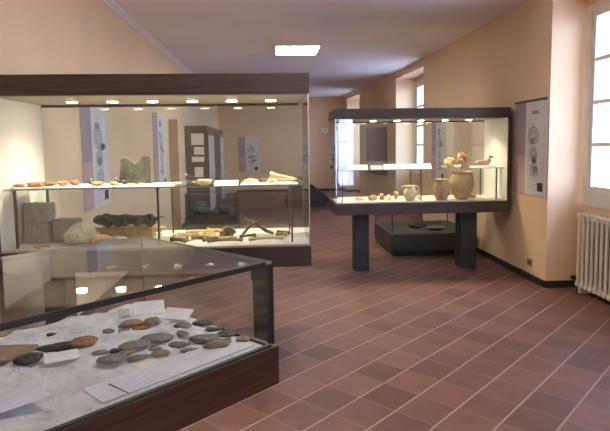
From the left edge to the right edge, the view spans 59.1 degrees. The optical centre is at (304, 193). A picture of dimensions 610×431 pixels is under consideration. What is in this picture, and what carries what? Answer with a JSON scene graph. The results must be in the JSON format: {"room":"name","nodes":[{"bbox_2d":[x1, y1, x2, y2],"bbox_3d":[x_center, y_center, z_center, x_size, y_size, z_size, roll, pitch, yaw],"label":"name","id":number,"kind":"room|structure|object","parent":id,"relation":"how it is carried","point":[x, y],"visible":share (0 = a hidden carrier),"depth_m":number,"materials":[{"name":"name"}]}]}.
{"room":"museum","nodes":[
{"label":"museum","id":0,"kind":"room"},
{"bbox_2d":[0,0,218,335],"bbox_3d":[-2.187,-0.537,6.103,0.250,3.030,23.000,-1,5,-3],"label":"wall","id":1,"kind":"structure","parent":0,"point":[37,36],"depth_m":4.75,"materials":[{"name":"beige paint"}]},
{"bbox_2d":[80,107,110,211],"bbox_3d":[-1.994,-0.398,5.142,0.006,1.060,0.780,-1,5,-3],"label":"poster","id":2,"kind":"object","parent":1,"relation":"attached to","point":[93,120],"visible":0.96,"depth_m":5.10,"materials":[{"name":"paper"}]},
{"bbox_2d":[80,222,184,314],"bbox_3d":[-2.035,0.934,6.245,0.015,0.070,22.500,-1,5,-3],"label":"baseboard","id":3,"kind":"structure","parent":1,"relation":"attached to","point":[111,290],"depth_m":5.59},
{"bbox_2d":[101,0,192,73],"bbox_3d":[-2.055,-2.019,5.979,0.055,0.060,22.500,-1,5,-3],"label":"trim","id":4,"kind":"structure","parent":1,"relation":"attached to","point":[111,4],"depth_m":6.96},
{"bbox_2d":[152,112,166,192],"bbox_3d":[-2.176,-0.626,8.088,0.006,1.150,0.900,-1,5,-3],"label":"poster","id":5,"kind":"object","parent":1,"relation":"attached to","point":[158,120],"visible":0.98,"depth_m":8.04,"materials":[{"name":"paper"}]},
{"bbox_2d":[218,97,342,189],"bbox_3d":[-0.129,-1.603,17.578,5.280,3.030,0.250,-1,5,-3],"label":"wall","id":6,"kind":"structure","parent":0,"point":[278,128],"depth_m":17.40,"materials":[{"name":"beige paint"}]},
{"bbox_2d":[238,137,259,171],"bbox_3d":[-1.804,-1.265,17.372,0.700,1.120,0.006,-1,5,-3],"label":"poster","id":7,"kind":"object","parent":6,"relation":"attached to","point":[248,147],"visible":1,"depth_m":17.37,"materials":[{"name":"paper"}]},
{"bbox_2d":[238,188,341,191],"bbox_3d":[-0.746,-0.105,17.540,3.988,0.070,0.015,-1,5,-3],"label":"baseboard","id":8,"kind":"structure","parent":6,"relation":"attached to","point":[324,189],"depth_m":17.51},
{"bbox_2d":[321,128,327,132],"bbox_3d":[0.632,-2.047,17.430,0.220,0.160,0.058,-1,5,-3],"label":"fire alarm","id":9,"kind":"object","parent":6,"relation":"attached to","point":[323,130],"visible":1,"depth_m":17.41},
{"bbox_2d":[113,0,525,96],"bbox_3d":[0.601,-2.174,6.129,5.980,0.150,23.100,-1,5,-3],"label":"ceiling","id":10,"kind":"structure","parent":0,"point":[364,43],"depth_m":7.28,"materials":[{"name":"paint"}]},
{"bbox_2d":[274,42,321,54],"bbox_3d":[-0.129,-2.259,8.390,0.720,0.068,0.780,-1,5,-3],"label":"ceiling lamp","id":11,"kind":"object","parent":10,"relation":"attached to","point":[280,48],"visible":1,"depth_m":8.16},
{"bbox_2d":[276,46,318,54],"bbox_3d":[-0.128,-2.231,8.393,0.640,0.010,0.700,-1,5,-3],"label":"diffuser","id":12,"kind":"object","parent":11,"relation":"attached to","point":[280,50],"depth_m":8.34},
{"bbox_2d":[91,190,609,430],"bbox_3d":[0.644,0.978,6.415,5.980,0.120,23.100,-1,5,-3],"label":"floor","id":13,"kind":"structure","parent":0,"point":[423,342],"depth_m":4.13,"materials":[{"name":"tile"}]},
{"bbox_2d":[0,236,278,430],"bbox_3d":[-0.799,0.809,1.313,0.712,1.174,1.378,4,7,42],"label":"display case","id":14,"kind":"object","parent":13,"relation":"on","point":[175,403],"visible":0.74,"depth_m":1.38,"materials":[{"name":"brown wood"}]},
{"bbox_2d":[0,344,37,364],"bbox_3d":[-0.860,0.439,1.442,0.258,0.022,0.130,-3,6,-21],"label":"tool","id":15,"kind":"object","parent":14,"relation":"on","point":[8,353],"visible":0.82,"depth_m":1.46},
{"bbox_2d":[0,382,51,412],"bbox_3d":[-0.664,0.459,1.192,0.100,0.002,0.160,4,7,42],"label":"label card","id":16,"kind":"object","parent":14,"relation":"on","point":[10,399],"visible":1,"depth_m":1.21,"materials":[{"name":"paper"}]},
{"bbox_2d":[12,352,42,364],"bbox_3d":[-0.735,0.437,1.426,0.075,0.022,0.064,-4,6,-32],"label":"tool","id":17,"kind":"object","parent":14,"relation":"on","point":[28,358],"visible":1,"depth_m":1.41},
{"bbox_2d":[34,341,79,352],"bbox_3d":[-0.709,0.437,1.534,0.155,0.019,0.069,-2,5,-15],"label":"tool","id":18,"kind":"object","parent":14,"relation":"on","point":[60,346],"visible":0.69,"depth_m":1.52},
{"bbox_2d":[43,349,79,363],"bbox_3d":[-0.655,0.437,1.447,0.085,0.010,0.050,-4,6,-29],"label":"label card","id":19,"kind":"object","parent":14,"relation":"on","point":[73,353],"visible":1,"depth_m":1.45,"materials":[{"name":"paper"}]},
{"bbox_2d":[70,335,97,346],"bbox_3d":[-0.641,0.426,1.558,0.078,0.021,0.073,-2,5,-15],"label":"tool","id":20,"kind":"object","parent":14,"relation":"on","point":[89,340],"visible":1,"depth_m":1.54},
{"bbox_2d":[92,350,109,355],"bbox_3d":[-0.564,0.438,1.487,0.048,0.011,0.031,-2,5,-15],"label":"tool","id":21,"kind":"object","parent":14,"relation":"on","point":[97,352],"visible":1,"depth_m":1.48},
{"bbox_2d":[102,328,114,333],"bbox_3d":[-0.609,0.425,1.667,0.037,0.011,0.027,-3,6,-20],"label":"tool","id":22,"kind":"object","parent":14,"relation":"on","point":[108,330],"visible":1,"depth_m":1.66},
{"bbox_2d":[96,353,127,363],"bbox_3d":[-0.516,0.442,1.439,0.080,0.018,0.055,-3,6,-26],"label":"tool","id":23,"kind":"object","parent":14,"relation":"on","point":[112,358],"visible":1,"depth_m":1.43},
{"bbox_2d":[109,348,119,353],"bbox_3d":[-0.530,0.438,1.498,0.029,0.012,0.029,-3,6,-24],"label":"tool","id":24,"kind":"object","parent":14,"relation":"on","point":[113,350],"visible":0.84,"depth_m":1.49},
{"bbox_2d":[108,383,128,392],"bbox_3d":[-0.444,0.464,1.280,0.080,0.004,0.004,3,7,38],"label":"needle","id":25,"kind":"object","parent":14,"relation":"in","point":[108,383],"visible":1,"depth_m":1.28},
{"bbox_2d":[118,349,138,354],"bbox_3d":[-0.493,0.440,1.496,0.067,0.010,0.037,-5,7,-38],"label":"tool","id":26,"kind":"object","parent":14,"relation":"on","point":[128,352],"visible":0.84,"depth_m":1.49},
{"bbox_2d":[118,319,143,328],"bbox_3d":[-0.558,0.415,1.720,0.080,0.020,0.053,-4,6,-32],"label":"tool","id":27,"kind":"object","parent":14,"relation":"on","point":[126,324],"visible":0.96,"depth_m":1.70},
{"bbox_2d":[117,339,150,350],"bbox_3d":[-0.486,0.431,1.536,0.099,0.019,0.060,-5,7,-38],"label":"tool","id":28,"kind":"object","parent":14,"relation":"on","point":[135,344],"visible":0.98,"depth_m":1.52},
{"bbox_2d":[126,354,150,362],"bbox_3d":[-0.456,0.448,1.476,0.070,0.012,0.033,-4,6,-32],"label":"tool","id":29,"kind":"object","parent":14,"relation":"on","point":[136,357],"visible":1,"depth_m":1.47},
{"bbox_2d":[132,325,150,329],"bbox_3d":[-0.515,0.422,1.696,0.060,0.011,0.034,-2,5,-15],"label":"tool","id":30,"kind":"object","parent":14,"relation":"on","point":[139,327],"visible":1,"depth_m":1.69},
{"bbox_2d":[134,299,164,315],"bbox_3d":[-0.535,0.392,1.847,0.100,0.033,0.052,-2,5,-18],"label":"label card","id":31,"kind":"object","parent":14,"relation":"on","point":[155,306],"visible":0.98,"depth_m":1.85,"materials":[{"name":"paper"}]},
{"bbox_2d":[143,317,160,325],"bbox_3d":[-0.492,0.411,1.734,0.058,0.022,0.049,-3,6,-27],"label":"tool","id":32,"kind":"object","parent":14,"relation":"on","point":[151,321],"visible":1,"depth_m":1.72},
{"bbox_2d":[148,346,162,350],"bbox_3d":[-0.427,0.442,1.536,0.040,0.009,0.026,-2,5,-15],"label":"tool","id":33,"kind":"object","parent":14,"relation":"on","point":[152,348],"visible":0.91,"depth_m":1.53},
{"bbox_2d":[139,332,173,342],"bbox_3d":[-0.439,0.426,1.592,0.102,0.022,0.058,-3,6,-21],"label":"tool","id":34,"kind":"object","parent":14,"relation":"on","point":[162,336],"visible":0.88,"depth_m":1.58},
{"bbox_2d":[150,349,169,356],"bbox_3d":[-0.405,0.445,1.505,0.054,0.015,0.037,-3,6,-21],"label":"tool","id":35,"kind":"object","parent":14,"relation":"on","point":[158,352],"visible":1,"depth_m":1.50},
{"bbox_2d":[82,337,253,402],"bbox_3d":[-0.343,0.456,1.428,0.105,0.002,0.460,4,7,42],"label":"label card","id":36,"kind":"object","parent":14,"relation":"on","point":[133,381],"visible":1,"depth_m":1.39,"materials":[{"name":"paper"}]},
{"bbox_2d":[160,307,193,320],"bbox_3d":[-0.426,0.400,1.792,0.100,0.023,0.051,1,5,17],"label":"label card","id":37,"kind":"object","parent":14,"relation":"on","point":[170,312],"visible":0.99,"depth_m":1.79,"materials":[{"name":"paper"}]},
{"bbox_2d":[168,341,190,347],"bbox_3d":[-0.365,0.439,1.569,0.068,0.010,0.040,-2,5,-15],"label":"tool","id":38,"kind":"object","parent":14,"relation":"on","point":[176,344],"visible":1,"depth_m":1.56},
{"bbox_2d":[173,321,191,328],"bbox_3d":[-0.384,0.412,1.687,0.057,0.019,0.050,-5,7,-38],"label":"tool","id":39,"kind":"object","parent":14,"relation":"on","point":[181,324],"visible":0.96,"depth_m":1.67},
{"bbox_2d":[177,330,188,336],"bbox_3d":[-0.372,0.423,1.632,0.033,0.010,0.060,-5,7,-39],"label":"tool","id":40,"kind":"object","parent":14,"relation":"on","point":[182,333],"visible":1,"depth_m":1.62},
{"bbox_2d":[180,347,197,352],"bbox_3d":[-0.329,0.446,1.535,0.056,0.009,0.030,-3,6,-26],"label":"tool","id":41,"kind":"object","parent":14,"relation":"on","point":[185,350],"visible":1,"depth_m":1.53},
{"bbox_2d":[192,319,212,325],"bbox_3d":[-0.329,0.413,1.723,0.067,0.015,0.042,-2,5,-15],"label":"tool","id":42,"kind":"object","parent":14,"relation":"on","point":[204,321],"visible":1,"depth_m":1.71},
{"bbox_2d":[188,334,219,343],"bbox_3d":[-0.303,0.432,1.612,0.095,0.020,0.059,-2,5,-9],"label":"tool","id":43,"kind":"object","parent":14,"relation":"on","point":[199,338],"visible":0.91,"depth_m":1.60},
{"bbox_2d":[205,327,222,331],"bbox_3d":[-0.285,0.425,1.690,0.060,0.010,0.032,-2,5,-9],"label":"tool","id":44,"kind":"object","parent":14,"relation":"on","point":[211,329],"visible":1,"depth_m":1.68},
{"bbox_2d":[203,338,231,348],"bbox_3d":[-0.257,0.436,1.565,0.088,0.020,0.054,-3,6,-21],"label":"tool","id":45,"kind":"object","parent":14,"relation":"in","point":[218,343],"visible":1,"depth_m":1.55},
{"bbox_2d":[217,330,237,336],"bbox_3d":[-0.240,0.430,1.658,0.069,0.014,0.046,-2,5,-9],"label":"tool","id":46,"kind":"object","parent":14,"relation":"on","point":[225,333],"visible":0.97,"depth_m":1.65,"materials":[{"name":"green stone"}]},
{"bbox_2d":[235,335,249,341],"bbox_3d":[-0.187,0.434,1.609,0.045,0.014,0.040,-3,6,-21],"label":"tool","id":47,"kind":"object","parent":14,"relation":"on","point":[243,338],"visible":1,"depth_m":1.60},
{"bbox_2d":[0,73,311,343],"bbox_3d":[-0.931,0.219,3.633,1.900,1.935,0.710,-1,5,-3],"label":"display case","id":48,"kind":"object","parent":13,"relation":"on","point":[22,96],"visible":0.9,"depth_m":3.33,"materials":[{"name":"brown wood"}]},
{"bbox_2d":[24,221,52,243],"bbox_3d":[-1.749,0.250,3.556,0.162,0.140,0.137,-1,5,-3],"label":"stone block","id":49,"kind":"object","parent":48,"relation":"on","point":[34,232],"visible":0.77,"depth_m":3.49,"materials":[{"name":"grey stone"}]},
{"bbox_2d":[23,202,55,222],"bbox_3d":[-1.749,0.118,3.542,0.162,0.130,0.137,-1,5,-3],"label":"stone block","id":50,"kind":"object","parent":49,"relation":"on","point":[38,212],"visible":0.99,"depth_m":3.48,"materials":[{"name":"grey stone"}]},
{"bbox_2d":[34,245,49,248],"bbox_3d":[-1.639,0.332,3.348,0.095,0.012,0.071,-1,5,-3],"label":"ring","id":51,"kind":"object","parent":48,"relation":"on","point":[38,246],"visible":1,"depth_m":3.35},
{"bbox_2d":[12,183,115,188],"bbox_3d":[-1.514,-0.050,3.483,0.600,0.003,0.320,-1,5,-3],"label":"paper sheet","id":52,"kind":"object","parent":48,"relation":"on","point":[105,184],"visible":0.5,"depth_m":3.38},
{"bbox_2d":[26,182,44,186],"bbox_3d":[-1.707,-0.059,3.409,0.112,0.032,0.053,-1,5,-3],"label":"clay piece","id":53,"kind":"object","parent":52,"relation":"on","point":[30,184],"visible":1,"depth_m":3.39,"materials":[{"name":"ceramic"}]},
{"bbox_2d":[42,181,57,185],"bbox_3d":[-1.647,-0.066,3.474,0.098,0.032,0.055,-3,6,-21],"label":"clay piece","id":54,"kind":"object","parent":52,"relation":"on","point":[49,183],"visible":0.91,"depth_m":3.45,"materials":[{"name":"ceramic"}]},
{"bbox_2d":[57,180,68,185],"bbox_3d":[-1.560,-0.068,3.467,0.049,0.035,0.080,0,5,11],"label":"clay piece","id":55,"kind":"object","parent":52,"relation":"on","point":[61,183],"visible":1,"depth_m":3.45,"materials":[{"name":"ceramic"}]},
{"bbox_2d":[70,179,79,185],"bbox_3d":[-1.493,-0.072,3.492,0.048,0.038,0.074,1,5,18],"label":"clay piece","id":56,"kind":"object","parent":52,"relation":"on","point":[73,182],"visible":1,"depth_m":3.48,"materials":[{"name":"ceramic"}]},
{"bbox_2d":[92,181,104,185],"bbox_3d":[-1.331,-0.066,3.457,0.080,0.026,0.153,-2,5,-17],"label":"clay piece","id":57,"kind":"object","parent":52,"relation":"on","point":[97,183],"visible":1,"depth_m":3.41,"materials":[{"name":"ceramic"}]},
{"bbox_2d":[52,217,81,241],"bbox_3d":[-1.587,0.239,3.605,0.162,0.148,0.138,-1,5,-3],"label":"stone block","id":58,"kind":"object","parent":48,"relation":"on","point":[60,225],"visible":0.64,"depth_m":3.54,"materials":[{"name":"grey stone"}]},
{"bbox_2d":[65,100,78,102],"bbox_3d":[-1.527,-0.601,3.523,0.080,0.012,0.080,-1,5,-3],"label":"recessed light","id":59,"kind":"object","parent":48,"relation":"on","point":[68,101],"depth_m":3.49,"materials":[{"name":"silver metal"}]},
{"bbox_2d":[63,221,95,244],"bbox_3d":[-1.447,0.251,3.455,0.199,0.148,0.136,-2,5,-15],"label":"rock","id":60,"kind":"object","parent":48,"relation":"on","point":[79,233],"visible":0.9,"depth_m":3.41,"materials":[{"name":"stone"}]},
{"bbox_2d":[89,234,110,244],"bbox_3d":[-1.306,0.293,3.434,0.144,0.064,0.096,-2,5,-9],"label":"rock","id":61,"kind":"object","parent":48,"relation":"on","point":[97,238],"visible":0.67,"depth_m":3.40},
{"bbox_2d":[106,100,118,102],"bbox_3d":[-1.267,-0.606,3.539,0.080,0.012,0.080,-1,5,-3],"label":"recessed light","id":62,"kind":"object","parent":48,"relation":"on","point":[109,101],"depth_m":3.51,"materials":[{"name":"silver metal"}]},
{"bbox_2d":[110,236,127,244],"bbox_3d":[-1.185,0.296,3.432,0.115,0.053,0.080,-2,5,-9],"label":"rock","id":63,"kind":"object","parent":48,"relation":"on","point":[113,237],"visible":0.71,"depth_m":3.41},
{"bbox_2d":[95,225,165,237],"bbox_3d":[-1.227,0.264,3.691,0.524,0.072,0.161,-1,5,-3],"label":"pad","id":64,"kind":"object","parent":48,"relation":"on","point":[142,230],"visible":0.84,"depth_m":3.64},
{"bbox_2d":[93,213,165,226],"bbox_3d":[-1.198,0.181,3.688,0.488,0.104,0.098,-1,5,-3],"label":"bronze bar","id":65,"kind":"object","parent":64,"relation":"on","point":[107,220],"visible":0.99,"depth_m":3.66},
{"bbox_2d":[117,182,180,186],"bbox_3d":[-1.008,-0.058,3.493,0.350,0.003,0.320,-1,5,-3],"label":"paper sheet","id":66,"kind":"object","parent":48,"relation":"on","point":[152,184],"visible":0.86,"depth_m":3.41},
{"bbox_2d":[119,156,154,183],"bbox_3d":[-1.127,-0.159,3.596,0.211,0.183,0.113,-1,5,-3],"label":"rock","id":67,"kind":"object","parent":66,"relation":"on","point":[131,172],"visible":0.93,"depth_m":3.56,"materials":[{"name":"stone"}]},
{"bbox_2d":[4,179,303,190],"bbox_3d":[-0.935,-0.063,3.598,1.830,0.008,0.560,-1,5,-3],"label":"shelf","id":68,"kind":"object","parent":48,"relation":"attached to","point":[184,184],"depth_m":3.35,"materials":[{"name":"clear glass"}]},
{"bbox_2d":[170,236,186,242],"bbox_3d":[-0.813,0.296,3.456,0.117,0.040,0.039,1,5,19],"label":"bone","id":69,"kind":"object","parent":48,"relation":"on","point":[172,239],"visible":0.98,"depth_m":3.45},
{"bbox_2d":[172,232,201,236],"bbox_3d":[-0.782,0.281,3.587,0.206,0.047,0.046,-3,6,-21],"label":"bone","id":70,"kind":"object","parent":48,"relation":"on","point":[174,234],"visible":0.59,"depth_m":3.58},
{"bbox_2d":[187,235,202,240],"bbox_3d":[-0.724,0.291,3.531,0.116,0.034,0.033,-5,6,-36],"label":"bone","id":71,"kind":"object","parent":48,"relation":"on","point":[200,236],"visible":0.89,"depth_m":3.53},
{"bbox_2d":[185,229,212,232],"bbox_3d":[-0.730,0.269,3.710,0.197,0.047,0.046,-2,5,-9],"label":"bone","id":72,"kind":"object","parent":48,"relation":"on","point":[211,230],"visible":0.46,"depth_m":3.71},
{"bbox_2d":[198,179,211,184],"bbox_3d":[-0.639,-0.072,3.424,0.092,0.035,0.092,-1,5,-3],"label":"cup","id":73,"kind":"object","parent":48,"relation":"on","point":[200,181],"visible":0.98,"depth_m":3.39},
{"bbox_2d":[198,234,216,236],"bbox_3d":[-0.651,0.284,3.576,0.130,0.037,0.036,0,5,7],"label":"bone","id":74,"kind":"object","parent":48,"relation":"on","point":[204,235],"visible":0.61,"depth_m":3.57},
{"bbox_2d":[202,236,217,241],"bbox_3d":[-0.612,0.293,3.498,0.116,0.034,0.033,-5,6,-36],"label":"bone","id":75,"kind":"object","parent":48,"relation":"on","point":[204,239],"visible":0.77,"depth_m":3.48},
{"bbox_2d":[207,227,222,232],"bbox_3d":[-0.613,0.262,3.747,0.165,0.053,0.053,0,5,13],"label":"bone","id":76,"kind":"object","parent":48,"relation":"on","point":[216,230],"visible":0.46,"depth_m":3.74},
{"bbox_2d":[207,238,242,242],"bbox_3d":[-0.512,0.300,3.446,0.232,0.027,0.026,-2,5,-9],"label":"bone","id":77,"kind":"object","parent":48,"relation":"on","point":[233,239],"visible":1,"depth_m":3.44},
{"bbox_2d":[214,180,237,184],"bbox_3d":[-0.505,-0.068,3.453,0.150,0.027,0.097,-1,5,-3],"label":"label card","id":78,"kind":"object","parent":48,"relation":"on","point":[222,182],"visible":0.95,"depth_m":3.46,"materials":[{"name":"paper"}]},
{"bbox_2d":[219,226,235,236],"bbox_3d":[-0.523,0.256,3.628,0.086,0.082,0.097,2,6,32],"label":"vertebra","id":79,"kind":"object","parent":48,"relation":"on","point":[227,230],"visible":0.86,"depth_m":3.61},
{"bbox_2d":[218,236,236,238],"bbox_3d":[-0.508,0.291,3.525,0.130,0.030,0.030,-2,5,-13],"label":"bone","id":80,"kind":"object","parent":48,"relation":"on","point":[219,237],"visible":0.81,"depth_m":3.52},
{"bbox_2d":[226,99,237,101],"bbox_3d":[-0.489,-0.621,3.586,0.080,0.012,0.080,-1,5,-3],"label":"recessed light","id":81,"kind":"object","parent":48,"relation":"on","point":[228,100],"depth_m":3.56,"materials":[{"name":"silver metal"}]},
{"bbox_2d":[239,233,255,237],"bbox_3d":[-0.383,0.282,3.602,0.115,0.030,0.030,-3,6,-25],"label":"bone","id":82,"kind":"object","parent":48,"relation":"on","point":[253,234],"visible":0.97,"depth_m":3.60},
{"bbox_2d":[242,219,273,234],"bbox_3d":[-0.326,0.225,3.680,0.222,0.117,0.037,-2,5,-9],"label":"antler mount","id":83,"kind":"object","parent":48,"relation":"on","point":[255,222],"visible":0.96,"depth_m":3.67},
{"bbox_2d":[248,236,282,240],"bbox_3d":[-0.256,0.291,3.502,0.232,0.027,0.026,-2,5,-9],"label":"bone","id":84,"kind":"object","parent":48,"relation":"on","point":[273,237],"visible":1,"depth_m":3.50},
{"bbox_2d":[241,181,297,184],"bbox_3d":[-0.236,-0.073,3.550,0.360,0.003,0.340,-1,5,-3],"label":"paper sheet","id":85,"kind":"object","parent":48,"relation":"on","point":[257,182],"visible":0.5,"depth_m":3.44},
{"bbox_2d":[243,178,257,182],"bbox_3d":[-0.355,-0.085,3.511,0.108,0.029,0.036,-3,6,-21],"label":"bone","id":86,"kind":"object","parent":85,"relation":"on","point":[250,180],"visible":1,"depth_m":3.50},
{"bbox_2d":[268,178,276,182],"bbox_3d":[-0.211,-0.085,3.499,0.035,0.028,0.109,1,6,23],"label":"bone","id":87,"kind":"object","parent":85,"relation":"on","point":[272,180],"visible":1,"depth_m":3.48},
{"bbox_2d":[270,171,293,178],"bbox_3d":[-0.153,-0.116,3.602,0.172,0.072,0.036,0,5,11],"label":"bone","id":88,"kind":"object","parent":85,"relation":"on","point":[272,174],"visible":0.76,"depth_m":3.60},
{"bbox_2d":[268,178,297,181],"bbox_3d":[-0.145,-0.089,3.545,0.197,0.034,0.033,-1,5,-3],"label":"bone","id":89,"kind":"object","parent":85,"relation":"on","point":[290,179],"visible":0.76,"depth_m":3.54},
{"bbox_2d":[276,231,287,235],"bbox_3d":[-0.161,0.273,3.646,0.081,0.034,0.032,0,5,14],"label":"bone","id":90,"kind":"object","parent":48,"relation":"on","point":[277,233],"visible":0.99,"depth_m":3.64},
{"bbox_2d":[169,119,181,229],"bbox_3d":[-2.151,-0.250,8.918,0.140,1.950,0.120,-1,5,-3],"label":"board","id":91,"kind":"object","parent":13,"relation":"on","point":[173,123],"visible":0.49,"depth_m":8.88,"materials":[{"name":"brown wood"}]},
{"bbox_2d":[185,126,225,213],"bbox_3d":[-2.200,-0.529,12.290,0.460,1.900,3.620,-1,5,-3],"label":"tall cabinet","id":92,"kind":"object","parent":13,"relation":"on","point":[213,165],"visible":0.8,"depth_m":10.55,"materials":[{"name":"black paint"}]},
{"bbox_2d":[191,133,203,144],"bbox_3d":[-2.088,-1.056,10.434,0.240,0.220,0.003,-1,5,-3],"label":"paper sheet","id":93,"kind":"object","parent":92,"relation":"attached to","point":[196,139],"visible":1,"depth_m":10.43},
{"bbox_2d":[192,157,203,161],"bbox_3d":[-2.082,-0.667,10.469,0.240,0.100,0.003,-1,5,-3],"label":"paper sheet","id":94,"kind":"object","parent":92,"relation":"attached to","point":[194,159],"visible":1,"depth_m":10.47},
{"bbox_2d":[194,167,203,176],"bbox_3d":[-2.069,-0.419,10.492,0.170,0.200,0.003,-1,5,-3],"label":"paper sheet","id":95,"kind":"object","parent":92,"relation":"attached to","point":[198,170],"visible":1,"depth_m":10.49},
{"bbox_2d":[194,147,203,154],"bbox_3d":[-2.060,-0.832,10.456,0.190,0.150,0.003,-1,5,-3],"label":"paper sheet","id":96,"kind":"object","parent":92,"relation":"attached to","point":[197,150],"visible":1,"depth_m":10.46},
{"bbox_2d":[184,189,239,229],"bbox_3d":[-1.633,0.309,9.558,0.880,0.708,0.750,-1,5,-3],"label":"case","id":97,"kind":"object","parent":13,"relation":"on","point":[212,219],"visible":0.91,"depth_m":9.21,"materials":[{"name":"black paint"}]},
{"bbox_2d":[192,201,209,214],"bbox_3d":[-1.818,0.244,9.466,0.239,0.246,0.370,3,6,35],"label":"stone","id":98,"kind":"object","parent":97,"relation":"on","point":[200,207],"visible":1,"depth_m":9.35,"materials":[{"name":"grey stone"}]},
{"bbox_2d":[218,203,229,214],"bbox_3d":[-1.430,0.259,9.496,0.228,0.200,0.319,1,5,18],"label":"stone","id":99,"kind":"object","parent":97,"relation":"on","point":[223,208],"visible":1,"depth_m":9.39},
{"bbox_2d":[283,177,328,206],"bbox_3d":[0.011,-0.050,13.425,1.080,0.680,0.900,-1,5,-3],"label":"case","id":100,"kind":"object","parent":13,"relation":"on","point":[318,198],"visible":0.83,"depth_m":13.01,"materials":[{"name":"black paint"}]},
{"bbox_2d":[374,213,454,255],"bbox_3d":[1.685,0.456,7.755,1.160,0.648,1.170,-1,5,-3],"label":"case","id":101,"kind":"object","parent":13,"relation":"on","point":[398,238],"visible":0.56,"depth_m":7.21,"materials":[{"name":"black paint"}]},
{"bbox_2d":[408,221,426,227],"bbox_3d":[1.616,0.436,7.698,0.321,0.088,0.212,-5,7,-38],"label":"stone","id":102,"kind":"object","parent":101,"relation":"on","point":[418,224],"visible":1,"depth_m":7.61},
{"bbox_2d":[426,225,443,229],"bbox_3d":[1.814,0.464,7.449,0.280,0.072,0.189,-3,6,-21],"label":"stone","id":103,"kind":"object","parent":101,"relation":"on","point":[431,227],"visible":1,"depth_m":7.39,"materials":[{"name":"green stone"}]},
{"bbox_2d":[328,107,510,270],"bbox_3d":[1.325,-0.048,6.465,2.005,1.895,0.710,-1,5,-3],"label":"display case","id":104,"kind":"object","parent":13,"relation":"on","point":[497,126],"depth_m":6.22,"materials":[{"name":"brown wood"}]},
{"bbox_2d":[368,195,376,200],"bbox_3d":[0.791,0.047,6.309,0.119,0.069,0.062,-3,6,-26],"label":"clay piece","id":105,"kind":"object","parent":104,"relation":"on","point":[372,197],"visible":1,"depth_m":6.29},
{"bbox_2d":[401,185,418,200],"bbox_3d":[1.225,-0.008,6.262,0.163,0.175,0.160,4,7,41],"label":"clay pot","id":106,"kind":"object","parent":104,"relation":"on","point":[410,193],"visible":1,"depth_m":6.21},
{"bbox_2d":[337,166,503,170],"bbox_3d":[1.322,-0.305,6.432,1.935,0.008,0.560,-1,5,-3],"label":"shelf","id":107,"kind":"object","parent":104,"relation":"attached to","point":[501,168],"depth_m":6.21,"materials":[{"name":"clear glass"}]},
{"bbox_2d":[433,178,449,199],"bbox_3d":[1.590,-0.048,6.261,0.200,0.245,0.199,-1,5,-3],"label":"clay pot","id":108,"kind":"object","parent":104,"relation":"on","point":[441,187],"visible":1,"depth_m":6.19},
{"bbox_2d":[444,158,456,166],"bbox_3d":[1.739,-0.372,6.421,0.158,0.116,0.083,-2,5,-12],"label":"clay piece","id":109,"kind":"object","parent":104,"relation":"on","point":[450,162],"visible":0.97,"depth_m":6.40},
{"bbox_2d":[450,171,473,198],"bbox_3d":[1.845,-0.097,6.332,0.278,0.322,0.276,-1,5,-3],"label":"clay pot","id":110,"kind":"object","parent":104,"relation":"on","point":[461,182],"visible":0.98,"depth_m":6.23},
{"bbox_2d":[456,152,467,166],"bbox_3d":[1.887,-0.413,6.458,0.183,0.187,0.088,-2,5,-15],"label":"clay piece","id":111,"kind":"object","parent":104,"relation":"on","point":[461,159],"visible":0.9,"depth_m":6.42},
{"bbox_2d":[473,155,493,165],"bbox_3d":[2.111,-0.386,6.353,0.239,0.144,0.068,-1,5,-3],"label":"figurine","id":112,"kind":"object","parent":104,"relation":"on","point":[478,162],"visible":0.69,"depth_m":6.33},
{"bbox_2d":[571,213,609,300],"bbox_3d":[2.810,0.646,4.704,0.140,0.790,1.590,-1,5,-3],"label":"radiator","id":113,"kind":"object","parent":13,"relation":"on","point":[587,285],"visible":1,"depth_m":5.11,"materials":[{"name":"metal"}]},
{"bbox_2d":[342,0,609,288],"bbox_3d":[2.562,-0.628,6.390,1.292,3.030,22.500,-1,5,-3],"label":"wall","id":114,"kind":"structure","parent":0,"point":[535,49],"depth_m":6.17,"materials":[{"name":"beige paint"}]},
{"bbox_2d":[366,126,386,175],"bbox_3d":[1.766,-1.060,13.392,0.028,1.150,1.900,-1,5,-7],"label":"notice board","id":115,"kind":"object","parent":114,"relation":"attached to","point":[376,138],"visible":1,"depth_m":13.25,"materials":[{"name":"brown"}]},
{"bbox_2d":[414,79,423,173],"bbox_3d":[2.481,-1.357,10.846,0.129,1.960,1.840,-1,5,-3],"label":"window","id":116,"kind":"structure","parent":114,"relation":"in","point":[420,83],"depth_m":11.64,"materials":[{"name":"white glass"}]},
{"bbox_2d":[431,122,445,180],"bbox_3d":[2.232,-0.719,9.002,0.006,1.050,0.750,-1,5,-3],"label":"poster","id":117,"kind":"object","parent":114,"relation":"attached to","point":[438,157],"visible":0.88,"depth_m":8.98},
{"bbox_2d":[343,188,607,300],"bbox_3d":[2.350,0.850,6.509,0.858,0.070,22.500,-1,5,-3],"label":"baseboard","id":118,"kind":"structure","parent":114,"relation":"attached to","point":[560,283],"depth_m":5.95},
{"bbox_2d":[527,257,531,266],"bbox_3d":[2.450,0.746,5.867,0.012,0.080,0.110,-1,5,-3],"label":"wall socket","id":119,"kind":"object","parent":114,"relation":"attached to","point":[529,261],"visible":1,"depth_m":5.86,"materials":[{"name":"black paint"}]},
{"bbox_2d":[514,96,549,197],"bbox_3d":[2.424,-0.497,5.794,0.016,1.020,0.738,-1,5,-3],"label":"poster","id":120,"kind":"object","parent":114,"relation":"attached to","point":[531,143],"visible":1,"depth_m":5.76,"materials":[{"name":"paper"}]},
{"bbox_2d":[581,0,609,209],"bbox_3d":[2.872,-0.792,4.548,0.129,1.960,1.670,-1,5,-3],"label":"window","id":121,"kind":"structure","parent":114,"relation":"in","point":[593,195],"depth_m":5.27,"materials":[{"name":"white glass"}]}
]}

